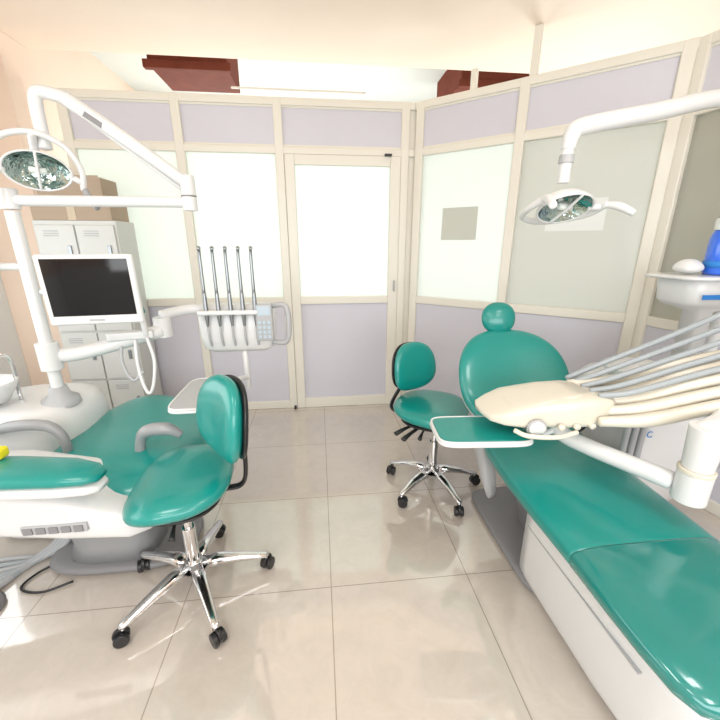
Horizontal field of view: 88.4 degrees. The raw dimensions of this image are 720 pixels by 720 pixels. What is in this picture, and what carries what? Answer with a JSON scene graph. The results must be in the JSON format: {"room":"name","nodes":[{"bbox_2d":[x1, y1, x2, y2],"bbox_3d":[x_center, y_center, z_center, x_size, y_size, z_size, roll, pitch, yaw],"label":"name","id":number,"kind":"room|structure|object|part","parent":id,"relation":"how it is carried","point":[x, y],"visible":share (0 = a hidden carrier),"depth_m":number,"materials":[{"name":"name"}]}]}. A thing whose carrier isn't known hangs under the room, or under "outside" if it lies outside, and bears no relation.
{"room":"dental clinic","nodes":[
{"label":"dental clinic","id":0,"kind":"room"},
{"bbox_2d":[0,274,17,340],"bbox_3d":[-2.630,-0.702,2.590,0.150,1.100,0.700,-2,17,-6],"label":"pier","id":1,"kind":"object","parent":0,"point":[7,326],"visible":0.2,"depth_m":2.66,"materials":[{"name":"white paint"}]},
{"bbox_2d":[0,336,31,387],"bbox_3d":[-2.382,0.861,0.682,0.150,0.750,5.300,-2,17,-6],"label":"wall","id":2,"kind":"structure","parent":0,"point":[11,347],"depth_m":2.74,"materials":[{"name":"white paint"}]},
{"bbox_2d":[27,48,134,167],"bbox_3d":[-2.650,-1.526,4.227,0.100,3.200,2.900,-2,17,-6],"label":"wall","id":3,"kind":"structure","parent":0,"point":[57,68],"depth_m":3.20,"materials":[{"name":"beige paint"}]},
{"bbox_2d":[62,88,415,401],"bbox_3d":[-0.829,-0.744,2.961,2.490,2.340,0.055,-2,17,-6],"label":"wall","id":4,"kind":"structure","parent":0,"point":[179,356],"depth_m":2.70,"materials":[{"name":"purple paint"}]},
{"bbox_3d":[-1.654,-1.663,2.581,0.670,0.300,0.016,-2,17,-6],"label":"transom panel","id":5,"kind":"part","parent":4,"relation":"part of","materials":[{"name":"purple laminate"}]},
{"bbox_2d":[78,98,168,102],"bbox_3d":[-1.654,-1.781,2.544,0.670,0.012,0.030,-2,17,-6],"label":"bead","id":6,"kind":"object","parent":4,"relation":"attached to","point":[91,99],"visible":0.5,"depth_m":2.53,"materials":[{"name":"beige paint"}]},
{"bbox_2d":[74,139,173,142],"bbox_3d":[-1.654,-1.544,2.618,0.670,0.012,0.030,-2,17,-6],"label":"bead","id":7,"kind":"object","parent":4,"relation":"attached to","point":[74,139],"visible":0.5,"depth_m":2.59,"materials":[{"name":"beige paint"}]},
{"bbox_2d":[147,298,195,306],"bbox_3d":[-1.654,-0.460,2.956,0.670,0.060,0.050,-2,17,-6],"label":"sill","id":8,"kind":"structure","parent":4,"relation":"attached to","point":[171,301],"depth_m":2.95,"materials":[{"name":"beige paint"}]},
{"bbox_2d":[77,149,194,298],"bbox_3d":[-1.654,-0.999,2.788,0.670,1.090,0.008,-2,17,-6],"label":"frosted glass","id":9,"kind":"object","parent":8,"relation":"on","point":[161,237],"visible":0.5,"depth_m":2.79,"materials":[{"name":"white glass"}]},
{"bbox_3d":[-1.654,-0.030,3.090,0.670,0.900,0.020,-2,17,-6],"label":"panel","id":10,"kind":"part","parent":4,"relation":"part of","materials":[{"name":"paint"}]},
{"bbox_2d":[179,101,271,106],"bbox_3d":[-0.943,-1.804,2.618,0.640,0.012,0.030,-2,17,-6],"label":"bead","id":11,"kind":"object","parent":4,"relation":"attached to","point":[197,103],"visible":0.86,"depth_m":2.60,"materials":[{"name":"beige paint"}]},
{"bbox_3d":[-0.943,-1.686,2.655,0.640,0.300,0.016,-2,17,-6],"label":"transom panel","id":12,"kind":"part","parent":4,"relation":"part of","materials":[{"name":"purple laminate"}]},
{"bbox_2d":[184,142,274,145],"bbox_3d":[-0.943,-1.567,2.692,0.640,0.012,0.030,-2,17,-6],"label":"bead","id":13,"kind":"object","parent":4,"relation":"attached to","point":[184,142],"visible":0.71,"depth_m":2.68,"materials":[{"name":"beige paint"}]},
{"bbox_2d":[61,140,413,157],"bbox_3d":[-0.829,-1.541,2.713,2.490,0.050,0.055,-2,17,-6],"label":"transom","id":14,"kind":"object","parent":4,"relation":"attached to","point":[90,145],"visible":0.66,"depth_m":2.69,"materials":[{"name":"beige paint"}]},
{"bbox_3d":[-0.829,-1.837,2.620,2.490,0.050,0.055,-2,17,-6],"label":"rail","id":15,"kind":"part","parent":4,"relation":"part of","materials":[{"name":"beige paint"}]},
{"bbox_2d":[207,297,283,302],"bbox_3d":[-0.943,-0.483,3.029,0.640,0.060,0.050,-2,17,-6],"label":"sill","id":16,"kind":"structure","parent":4,"relation":"attached to","point":[246,299],"depth_m":3.01,"materials":[{"name":"beige paint"}]},
{"bbox_2d":[186,152,283,297],"bbox_3d":[-0.943,-1.022,2.861,0.640,1.090,0.008,-2,17,-6],"label":"frosted glass","id":17,"kind":"object","parent":16,"relation":"on","point":[236,193],"visible":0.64,"depth_m":2.84,"materials":[{"name":"white glass"}]},
{"bbox_3d":[-0.943,-0.053,3.163,0.640,0.900,0.020,-2,17,-6],"label":"panel","id":18,"kind":"part","parent":4,"relation":"part of","materials":[{"name":"purple laminate"}]},
{"bbox_2d":[231,86,365,93],"bbox_3d":[-0.431,-1.923,2.639,0.950,0.013,0.015,-2,17,-6],"label":"conduit","id":19,"kind":"object","parent":4,"relation":"attached to","point":[232,87],"visible":1,"depth_m":2.63,"materials":[{"name":"beige paint"}]},
{"bbox_2d":[281,105,401,111],"bbox_3d":[-0.128,-1.830,2.702,0.880,0.012,0.030,-2,17,-6],"label":"bead","id":20,"kind":"object","parent":4,"relation":"attached to","point":[282,106],"visible":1,"depth_m":2.69,"materials":[{"name":"beige paint"}]},
{"bbox_2d":[283,145,400,148],"bbox_3d":[-0.128,-1.594,2.776,0.880,0.012,0.030,-2,17,-6],"label":"bead","id":21,"kind":"object","parent":4,"relation":"attached to","point":[283,145],"visible":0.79,"depth_m":2.76,"materials":[{"name":"beige paint"}]},
{"bbox_3d":[-0.128,-1.712,2.739,0.880,0.300,0.016,-2,17,-6],"label":"transom panel","id":22,"kind":"part","parent":4,"relation":"part of","materials":[{"name":"purple laminate"}]},
{"bbox_2d":[284,154,400,407],"bbox_3d":[-0.126,-0.563,3.085,0.874,2.038,0.045,-2,17,-6],"label":"door","id":23,"kind":"structure","parent":4,"relation":"in","point":[344,345],"depth_m":3.03,"materials":[{"name":"beige paint"}]},
{"bbox_3d":[-0.525,-0.550,3.043,0.071,2.038,0.045,-2,17,-6],"label":"stile","id":24,"kind":"part","parent":23,"relation":"part of","materials":[{"name":"beige wood"}]},
{"bbox_3d":[-0.128,-1.006,2.959,0.760,1.000,0.008,-2,17,-6],"label":"glass","id":25,"kind":"part","parent":23,"relation":"part of","materials":[{"name":"white glass"}]},
{"bbox_3d":[-0.129,-1.503,2.792,0.725,0.069,0.040,-2,17,-6],"label":"rail","id":26,"kind":"part","parent":23,"relation":"part of","materials":[{"name":"beige paint"}]},
{"bbox_3d":[-0.128,-0.079,3.248,0.760,0.860,0.020,-2,17,-6],"label":"panel","id":27,"kind":"part","parent":23,"relation":"part of","materials":[{"name":"purple laminate"}]},
{"bbox_3d":[-0.129,-0.505,3.102,0.725,0.060,0.040,-2,17,-6],"label":"middle rail","id":28,"kind":"part","parent":23,"relation":"part of","materials":[{"name":"beige wood"}]},
{"bbox_3d":[0.270,-0.576,3.126,0.078,2.038,0.045,-2,17,-6],"label":"stile","id":29,"kind":"part","parent":23,"relation":"part of","materials":[{"name":"beige wood"}]},
{"bbox_2d":[89,51,446,101],"bbox_3d":[0.487,-3.116,4.036,7.200,0.050,3.000,-2,17,-6],"label":"ceiling","id":30,"kind":"structure","parent":0,"point":[380,83],"depth_m":4.10,"materials":[{"name":"white paint"}]},
{"bbox_2d":[142,54,239,92],"bbox_3d":[-1.442,-2.642,3.238,0.690,0.380,0.580,-2,17,-6],"label":"box","id":31,"kind":"object","parent":30,"relation":"hanging from","point":[176,80],"depth_m":3.17,"materials":[{"name":"red wood"}]},
{"bbox_3d":[-1.414,-2.413,3.038,0.690,0.060,0.060,-2,17,-6],"label":"lip","id":32,"kind":"part","parent":31,"relation":"part of","materials":[{"name":"red wood"}]},
{"bbox_2d":[25,47,540,73],"bbox_3d":[0.647,-2.442,2.695,7.200,0.540,0.020,-2,17,-6],"label":"step","id":33,"kind":"structure","parent":30,"relation":"attached to","point":[25,47],"depth_m":2.64,"materials":[{"name":"beige paint"}]},
{"bbox_2d":[437,69,528,96],"bbox_3d":[1.316,-2.872,3.875,0.860,0.320,0.830,-2,17,-6],"label":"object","id":34,"kind":"object","parent":30,"relation":"hanging from","point":[447,85],"depth_m":3.53,"materials":[{"name":"red wood"}]},
{"bbox_3d":[1.357,-2.634,3.548,0.860,0.060,0.060,-2,17,-6],"label":"lip","id":35,"kind":"part","parent":34,"relation":"part of","materials":[{"name":"red wood"}]},
{"bbox_2d":[0,404,719,719],"bbox_3d":[0.767,0.684,2.513,7.200,0.001,8.200,-2,17,-6],"label":"floor","id":36,"kind":"structure","parent":0,"point":[368,607],"depth_m":1.47,"materials":[{"name":"beige tile"}]},
{"bbox_2d":[0,591,5,610],"bbox_3d":[-1.528,0.980,1.459,0.190,0.060,0.190,-2,17,-6],"label":"foot pedal","id":37,"kind":"object","parent":36,"relation":"on","point":[2,594],"visible":1,"depth_m":1.51,"materials":[{"name":"grey plastic"}]},
{"bbox_2d":[0,31,71,385],"bbox_3d":[-2.400,-0.790,2.773,0.350,2.660,0.350,-2,17,-6],"label":"wall pillar","id":38,"kind":"structure","parent":36,"relation":"on","point":[19,70],"depth_m":2.54,"materials":[{"name":"beige paint"}]},
{"bbox_2d":[0,538,73,593],"bbox_3d":[-1.680,0.856,1.576,0.865,0.231,0.377,-7,19,-21],"label":"bundle","id":39,"kind":"object","parent":36,"relation":"on","point":[11,567],"visible":0.61,"depth_m":1.67,"materials":[{"name":"grey plastic"}]},
{"bbox_2d":[0,210,109,539],"bbox_3d":[-1.613,0.100,1.807,0.520,1.535,0.520,-2,17,-6],"label":"dental unit","id":40,"kind":"object","parent":36,"relation":"on","point":[75,407],"depth_m":1.69,"materials":[{"name":"white plastic"}]},
{"bbox_2d":[0,84,197,211],"bbox_3d":[-1.088,-0.837,1.462,0.781,0.449,0.221,-2,17,-6],"label":"light","id":41,"kind":"object","parent":40,"relation":"attached to","point":[32,168],"depth_m":1.50,"materials":[{"name":"white plastic"}]},
{"bbox_2d":[34,246,291,413],"bbox_3d":[-0.923,-0.126,1.768,1.148,0.798,0.710,-2,17,-6],"label":"dental instrument unit","id":42,"kind":"object","parent":40,"relation":"attached to","point":[242,326],"depth_m":1.91,"materials":[{"name":"white plastic"}]},
{"bbox_2d":[56,88,78,174],"bbox_3d":[-2.017,-0.677,2.847,0.064,2.400,0.060,-2,17,-6],"label":"post","id":43,"kind":"object","parent":36,"relation":"on","point":[63,112],"visible":0.14,"depth_m":2.54,"materials":[{"name":"beige metal"}]},
{"bbox_2d":[32,220,162,409],"bbox_3d":[-1.906,-0.217,2.789,0.520,1.555,0.285,-2,17,-6],"label":"cabinet","id":44,"kind":"object","parent":36,"relation":"on","point":[105,371],"visible":0.39,"depth_m":2.67,"materials":[{"name":"grey metal"}]},
{"bbox_3d":[-2.017,-0.722,2.488,0.240,0.350,0.015,-2,17,-6],"label":"locker door","id":45,"kind":"part","parent":44,"relation":"part of","materials":[{"name":"white metal"}]},
{"bbox_3d":[-1.941,-0.731,2.481,0.020,0.070,0.012,-2,17,-6],"label":"locker handle","id":46,"kind":"part","parent":44,"relation":"part of","materials":[{"name":"silver metal"}]},
{"bbox_3d":[-2.017,-0.374,2.596,0.240,0.350,0.015,-2,17,-6],"label":"locker door","id":47,"kind":"part","parent":44,"relation":"part of","materials":[{"name":"white metal"}]},
{"bbox_2d":[30,206,128,221],"bbox_3d":[-1.911,-1.025,2.539,0.490,0.137,0.242,-2,17,-6],"label":"cardboard box","id":48,"kind":"object","parent":44,"relation":"on","point":[38,212],"visible":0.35,"depth_m":2.44,"materials":[{"name":"beige cardboard"}]},
{"bbox_2d":[36,175,117,195],"bbox_3d":[-1.906,-1.158,2.503,0.400,0.137,0.212,-2,17,-6],"label":"cardboard box","id":49,"kind":"object","parent":48,"relation":"on","point":[97,186],"visible":0.28,"depth_m":2.42,"materials":[{"name":"brown cardboard"}]},
{"bbox_3d":[-2.017,-0.025,2.705,0.240,0.350,0.015,-2,17,-6],"label":"locker door","id":50,"kind":"part","parent":44,"relation":"part of","materials":[{"name":"white metal"}]},
{"bbox_3d":[-2.017,0.323,2.813,0.240,0.350,0.015,-2,17,-6],"label":"locker door","id":51,"kind":"part","parent":44,"relation":"part of","materials":[{"name":"white metal"}]},
{"bbox_3d":[-1.768,-0.731,2.513,0.240,0.350,0.015,-2,17,-6],"label":"locker door","id":52,"kind":"part","parent":44,"relation":"part of","materials":[{"name":"white metal"}]},
{"bbox_3d":[-1.692,-0.739,2.507,0.020,0.070,0.012,-2,17,-6],"label":"locker handle","id":53,"kind":"part","parent":44,"relation":"part of","materials":[{"name":"silver metal"}]},
{"bbox_3d":[-1.768,-0.382,2.622,0.240,0.350,0.015,-2,17,-6],"label":"locker door","id":54,"kind":"part","parent":44,"relation":"part of","materials":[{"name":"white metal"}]},
{"bbox_3d":[-1.768,-0.034,2.730,0.240,0.350,0.015,-2,17,-6],"label":"locker door","id":55,"kind":"part","parent":44,"relation":"part of","materials":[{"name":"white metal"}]},
{"bbox_3d":[-1.768,0.315,2.839,0.240,0.350,0.015,-2,17,-6],"label":"locker door","id":56,"kind":"part","parent":44,"relation":"part of","materials":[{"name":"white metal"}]},
{"bbox_3d":[-1.692,-0.042,2.724,0.020,0.070,0.012,-2,17,-6],"label":"locker handle","id":57,"kind":"part","parent":44,"relation":"part of","materials":[{"name":"silver metal"}]},
{"bbox_2d":[0,395,207,574],"bbox_3d":[-1.498,0.562,1.748,1.563,0.688,1.027,-2,17,-6],"label":"dental chair","id":58,"kind":"object","parent":36,"relation":"on","point":[78,491],"visible":0.72,"depth_m":1.55,"materials":[{"name":"teal leather"}]},
{"bbox_2d":[0,446,8,459],"bbox_3d":[-1.308,0.319,1.294,0.115,0.059,0.050,-2,17,-6],"label":"clip","id":59,"kind":"object","parent":58,"relation":"on","point":[4,451],"visible":1,"depth_m":1.30,"materials":[{"name":"yellow plastic"}]},
{"bbox_3d":[-1.448,0.348,1.608,0.344,0.190,0.048,-2,17,-6],"label":"armrest","id":60,"kind":"part","parent":58,"relation":"part of","materials":[{"name":"grey plastic"}]},
{"bbox_2d":[0,456,106,489],"bbox_3d":[-1.565,0.389,1.266,1.332,0.071,0.175,-1,17,-2],"label":"cushion","id":61,"kind":"object","parent":58,"relation":"on","point":[16,472],"depth_m":1.25,"materials":[{"name":"teal leather"}]},
{"bbox_2d":[20,521,89,535],"bbox_3d":[-1.094,0.605,1.330,0.220,0.035,0.017,-2,17,-6],"label":"vent","id":62,"kind":"object","parent":58,"relation":"attached to","point":[44,528],"depth_m":1.32,"materials":[{"name":"grey plastic"}]},
{"bbox_2d":[32,254,144,325],"bbox_3d":[-1.190,-0.306,1.606,0.445,0.298,0.142,-2,17,-6],"label":"computer monitor","id":63,"kind":"object","parent":58,"relation":"attached to","point":[76,289],"visible":1,"depth_m":1.56,"materials":[{"name":"white plastic"}]},
{"bbox_3d":[-1.115,0.879,1.812,0.640,0.045,0.380,-2,17,-6],"label":"floor plate","id":64,"kind":"part","parent":58,"relation":"part of","materials":[{"name":"grey plastic"}]},
{"bbox_2d":[54,395,207,495],"bbox_3d":[-1.088,0.391,1.814,0.725,0.148,0.895,-2,17,-6],"label":"seat cushion","id":65,"kind":"object","parent":58,"relation":"on","point":[110,442],"depth_m":1.71,"materials":[{"name":"teal leather"}]},
{"bbox_3d":[-0.890,0.368,1.627,0.221,0.203,0.061,-2,17,-6],"label":"armrest","id":66,"kind":"part","parent":58,"relation":"part of","materials":[{"name":"grey plastic"}]},
{"bbox_2d":[168,92,212,377],"bbox_3d":[-1.291,-0.701,2.922,0.064,2.400,0.060,-2,17,-6],"label":"post","id":67,"kind":"object","parent":36,"relation":"on","point":[174,104],"visible":0.44,"depth_m":2.80,"materials":[{"name":"beige metal"}]},
{"bbox_2d":[111,374,274,648],"bbox_3d":[-0.685,0.511,1.463,0.611,0.954,0.605,-2,17,-6],"label":"stool","id":68,"kind":"object","parent":36,"relation":"on","point":[183,484],"depth_m":1.36,"materials":[{"name":"teal leather"}]},
{"bbox_2d":[248,400,290,409],"bbox_3d":[-0.943,0.401,3.304,0.640,0.070,0.050,-2,17,-6],"label":"rail","id":69,"kind":"object","parent":36,"relation":"on","point":[283,403],"visible":0.35,"depth_m":3.29,"materials":[{"name":"beige paint"}]},
{"bbox_2d":[272,97,297,407],"bbox_3d":[-0.595,-0.723,2.994,0.064,2.400,0.060,-2,17,-6],"label":"post","id":70,"kind":"object","parent":36,"relation":"on","point":[276,102],"visible":0.86,"depth_m":2.88,"materials":[{"name":"beige paint"}]},
{"bbox_2d":[305,394,384,406],"bbox_3d":[-0.129,0.368,3.374,0.725,0.089,0.040,-2,17,-6],"label":"rail","id":71,"kind":"object","parent":36,"relation":"on","point":[377,398],"visible":0.98,"depth_m":3.35,"materials":[{"name":"beige paint"}]},
{"bbox_2d":[394,102,410,401],"bbox_3d":[0.339,-0.753,3.091,0.064,2.400,0.060,-2,17,-6],"label":"post","id":72,"kind":"object","parent":36,"relation":"on","point":[405,117],"visible":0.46,"depth_m":2.95,"materials":[{"name":"beige paint"}]},
{"bbox_2d":[401,110,416,394],"bbox_3d":[0.410,-0.759,3.110,0.095,2.400,0.030,-2,17,-6],"label":"post","id":73,"kind":"object","parent":36,"relation":"on","point":[412,113],"visible":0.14,"depth_m":3.00,"materials":[{"name":"beige paint"}]},
{"bbox_2d":[406,101,424,391],"bbox_3d":[0.457,-0.747,3.071,0.064,2.400,0.060,12,21,33],"label":"post","id":74,"kind":"object","parent":36,"relation":"on","point":[420,115],"visible":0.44,"depth_m":2.93,"materials":[{"name":"beige metal"}]},
{"bbox_2d":[386,342,479,515],"bbox_3d":[0.457,0.358,2.123,0.552,0.854,0.583,-2,17,-6],"label":"stool","id":75,"kind":"object","parent":36,"relation":"on","point":[413,363],"depth_m":2.14,"materials":[{"name":"teal leather"}]},
{"bbox_2d":[496,76,530,302],"bbox_3d":[1.050,-0.626,2.681,0.064,2.400,0.060,12,21,33],"label":"post","id":76,"kind":"object","parent":36,"relation":"on","point":[525,87],"visible":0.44,"depth_m":2.49,"materials":[{"name":"beige paint"}]},
{"bbox_2d":[459,302,719,719],"bbox_3d":[0.920,0.429,1.488,0.720,1.102,1.512,-2,17,-6],"label":"dental chair","id":77,"kind":"object","parent":36,"relation":"on","point":[630,583],"visible":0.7,"depth_m":1.22,"materials":[{"name":"teal leather"}]},
{"bbox_3d":[0.960,0.864,1.874,0.600,0.035,0.720,-2,17,-6],"label":"floor plate","id":78,"kind":"part","parent":77,"relation":"part of","materials":[{"name":"grey plastic"}]},
{"bbox_3d":[0.783,0.093,1.937,0.571,0.452,0.334,-2,17,-6],"label":"backrest","id":79,"kind":"part","parent":77,"relation":"part of","materials":[{"name":"teal leather"}]},
{"bbox_3d":[0.884,0.661,1.866,0.249,0.439,0.180,9,19,26],"label":"lift arm","id":80,"kind":"part","parent":77,"relation":"part of","materials":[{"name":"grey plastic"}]},
{"bbox_2d":[484,427,715,563],"bbox_3d":[0.872,0.466,1.582,0.536,0.150,0.860,-2,17,-6],"label":"seat cushion","id":81,"kind":"object","parent":77,"relation":"on","point":[584,504],"depth_m":1.35,"materials":[{"name":"teal leather"}]},
{"bbox_2d":[569,538,719,719],"bbox_3d":[0.940,0.685,0.992,0.528,0.102,0.415,-2,17,-6],"label":"cushion","id":82,"kind":"object","parent":77,"relation":"on","point":[662,594],"depth_m":0.99,"materials":[{"name":"teal leather"}]},
{"bbox_2d":[577,259,719,500],"bbox_3d":[1.487,-0.113,1.825,0.671,1.930,0.530,-2,17,-6],"label":"dental unit","id":83,"kind":"object","parent":36,"relation":"on","point":[697,294],"depth_m":1.74,"materials":[{"name":"white plastic"}]},
{"bbox_2d":[430,312,719,508],"bbox_3d":[1.055,0.041,1.390,1.528,0.706,0.667,-2,17,-6],"label":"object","id":84,"kind":"object","parent":83,"relation":"attached to","point":[679,387],"depth_m":1.36,"materials":[{"name":"beige plastic"}]},
{"bbox_2d":[701,218,719,274],"bbox_3d":[1.610,-0.499,1.629,0.126,0.240,0.126,-2,17,-6],"label":"water bottle","id":85,"kind":"object","parent":83,"relation":"on","point":[711,261],"visible":0.94,"depth_m":1.62,"materials":[{"name":"blue plastic"}]},
{"bbox_2d":[617,33,711,357],"bbox_3d":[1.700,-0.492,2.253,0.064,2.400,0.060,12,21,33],"label":"post","id":86,"kind":"object","parent":36,"relation":"on","point":[690,48],"visible":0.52,"depth_m":2.09,"materials":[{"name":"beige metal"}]},
{"bbox_2d":[703,499,719,517],"bbox_3d":[1.889,0.758,2.158,0.050,0.070,0.820,-6,18,-17],"label":"rail","id":87,"kind":"object","parent":36,"relation":"on","point":[713,507],"depth_m":2.00,"materials":[{"name":"beige paint"}]},
{"bbox_2d":[0,0,719,72],"bbox_3d":[0.631,-1.446,0.254,6.600,0.090,5.200,-2,17,-6],"label":"ceiling","id":88,"kind":"structure","parent":0,"point":[494,35],"depth_m":2.26,"materials":[{"name":"beige paint"}]},
{"bbox_2d":[529,23,543,75],"bbox_3d":[1.081,-1.889,2.265,0.045,0.260,0.040,12,21,33],"label":"bracket","id":89,"kind":"object","parent":88,"relation":"attached to","point":[538,32],"visible":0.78,"depth_m":2.25,"materials":[{"name":"beige paint"}]},
{"bbox_2d":[413,37,700,397],"bbox_3d":[1.077,-0.649,2.654,1.586,2.340,0.055,12,21,33],"label":"wall","id":90,"kind":"structure","parent":0,"point":[446,330],"depth_m":2.46,"materials":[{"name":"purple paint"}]},
{"bbox_3d":[0.753,-0.028,3.082,0.660,0.900,0.020,12,21,33],"label":"panel","id":91,"kind":"part","parent":90,"relation":"part of","materials":[{"name":"purple laminate"}]},
{"bbox_2d":[416,296,493,309],"bbox_3d":[0.753,-0.457,2.948,0.660,0.060,0.050,12,21,33],"label":"sill","id":92,"kind":"structure","parent":90,"relation":"attached to","point":[473,304],"depth_m":2.93,"materials":[{"name":"beige paint"}]},
{"bbox_2d":[417,143,513,301],"bbox_3d":[0.753,-0.997,2.780,0.660,1.090,0.008,12,21,33],"label":"frosted glass","id":93,"kind":"object","parent":92,"relation":"on","point":[480,177],"visible":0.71,"depth_m":2.76,"materials":[{"name":"white glass"}]},
{"bbox_2d":[441,206,477,239],"bbox_3d":[0.740,-1.020,2.771,0.270,0.230,0.004,12,21,33],"label":"paper notice","id":94,"kind":"object","parent":93,"relation":"attached to","point":[458,223],"visible":1,"depth_m":2.77,"materials":[{"name":"grey paper"}]},
{"bbox_2d":[423,132,514,147],"bbox_3d":[0.753,-1.542,2.610,0.660,0.012,0.030,12,21,33],"label":"bead","id":95,"kind":"object","parent":90,"relation":"attached to","point":[514,132],"visible":0.64,"depth_m":2.58,"materials":[{"name":"beige paint"}]},
{"bbox_3d":[0.753,-1.660,2.573,0.660,0.300,0.016,12,21,33],"label":"transom panel","id":96,"kind":"part","parent":90,"relation":"part of","materials":[{"name":"purple laminate"}]},
{"bbox_2d":[425,88,519,110],"bbox_3d":[0.753,-1.779,2.536,0.660,0.012,0.030,12,21,33],"label":"bead","id":97,"kind":"object","parent":90,"relation":"attached to","point":[517,89],"visible":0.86,"depth_m":2.51,"materials":[{"name":"beige paint"}]},
{"bbox_2d":[470,68,478,89],"bbox_3d":[0.770,-1.886,2.491,0.040,0.120,0.040,12,21,33],"label":"bracket","id":98,"kind":"object","parent":90,"relation":"on","point":[474,72],"visible":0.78,"depth_m":2.48,"materials":[{"name":"beige paint"}]},
{"bbox_2d":[526,124,568,131],"bbox_3d":[1.375,-1.414,2.200,0.730,0.012,0.030,12,21,33],"label":"bead","id":99,"kind":"object","parent":90,"relation":"attached to","point":[565,124],"visible":0.29,"depth_m":2.31,"materials":[{"name":"beige paint"}]},
{"bbox_2d":[414,115,683,156],"bbox_3d":[1.077,-1.446,2.406,1.586,0.050,0.055,12,21,33],"label":"transom","id":100,"kind":"object","parent":90,"relation":"attached to","point":[553,132],"visible":0.44,"depth_m":2.48,"materials":[{"name":"beige paint"}]},
{"bbox_3d":[1.077,-1.742,2.314,1.586,0.050,0.055,12,21,33],"label":"rail","id":101,"kind":"part","parent":90,"relation":"part of","materials":[{"name":"beige paint"}]},
{"bbox_2d":[506,303,624,322],"bbox_3d":[1.375,-0.330,2.538,0.730,0.060,0.050,12,21,33],"label":"sill","id":102,"kind":"structure","parent":90,"relation":"attached to","point":[518,308],"depth_m":2.49,"materials":[{"name":"beige paint"}]},
{"bbox_2d":[506,122,665,312],"bbox_3d":[1.375,-0.869,2.370,0.730,1.090,0.008,12,21,33],"label":"frosted glass","id":103,"kind":"object","parent":102,"relation":"on","point":[585,270],"visible":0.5,"depth_m":2.34,"materials":[{"name":"white glass"}]},
{"bbox_2d":[545,197,608,230],"bbox_3d":[1.366,-0.920,2.350,0.330,0.190,0.004,12,21,33],"label":"paper notice","id":104,"kind":"object","parent":103,"relation":"attached to","point":[595,222],"visible":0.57,"depth_m":2.33,"materials":[{"name":"white paper"}]},
{"bbox_3d":[1.375,0.100,2.672,0.730,0.900,0.020,12,21,33],"label":"panel","id":105,"kind":"part","parent":90,"relation":"part of","materials":[{"name":"purple laminate"}]},
{"bbox_3d":[1.375,-1.533,2.164,0.730,0.300,0.016,12,21,33],"label":"transom panel","id":106,"kind":"part","parent":90,"relation":"part of","materials":[{"name":"purple laminate"}]},
{"bbox_2d":[531,53,680,87],"bbox_3d":[1.375,-1.651,2.127,0.730,0.012,0.030,12,21,33],"label":"bead","id":107,"kind":"object","parent":90,"relation":"attached to","point":[678,54],"visible":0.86,"depth_m":2.09,"materials":[{"name":"beige paint"}]},
{"bbox_2d":[519,89,719,224],"bbox_3d":[1.222,-0.802,1.425,1.209,0.521,0.387,-2,17,-6],"label":"light","id":108,"kind":"object","parent":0,"point":[570,204],"depth_m":1.40,"materials":[{"name":"white plastic"}]},
{"bbox_2d":[640,29,719,503],"bbox_3d":[2.172,-0.128,0.982,0.055,2.340,2.770,-6,18,-17],"label":"wall","id":109,"kind":"structure","parent":0,"point":[712,79],"depth_m":1.98,"materials":[{"name":"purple paint"}]},
{"bbox_2d":[646,316,709,330],"bbox_3d":[1.889,-0.126,1.883,0.050,0.060,0.820,-6,18,-17],"label":"sill","id":110,"kind":"structure","parent":109,"relation":"attached to","point":[658,322],"depth_m":2.16,"materials":[{"name":"beige paint"}]},
{"bbox_2d":[650,110,719,323],"bbox_3d":[1.889,-0.665,1.715,0.008,1.090,0.820,-6,18,-17],"label":"frosted glass","id":111,"kind":"object","parent":110,"relation":"on","point":[697,209],"visible":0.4,"depth_m":1.96,"materials":[{"name":"grey glass"}]},
{"bbox_3d":[1.889,0.304,2.017,0.020,0.900,0.820,-6,18,-17],"label":"panel","id":112,"kind":"part","parent":109,"relation":"part of","materials":[{"name":"paint"}]},
{"bbox_2d":[694,108,719,115],"bbox_3d":[2.172,-0.925,0.733,0.055,0.050,2.770,-6,18,-17],"label":"transom","id":113,"kind":"object","parent":109,"relation":"attached to","point":[698,113],"visible":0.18,"depth_m":1.88,"materials":[{"name":"beige paint"}]},
{"bbox_3d":[1.889,-1.329,1.508,0.016,0.300,0.820,-6,18,-17],"label":"transom panel","id":114,"kind":"part","parent":109,"relation":"part of","materials":[{"name":"purple laminate"}]},
{"bbox_3d":[2.172,-1.221,0.641,0.055,0.050,2.770,-6,18,-17],"label":"rail","id":115,"kind":"part","parent":109,"relation":"part of","materials":[{"name":"beige paint"}]}
]}

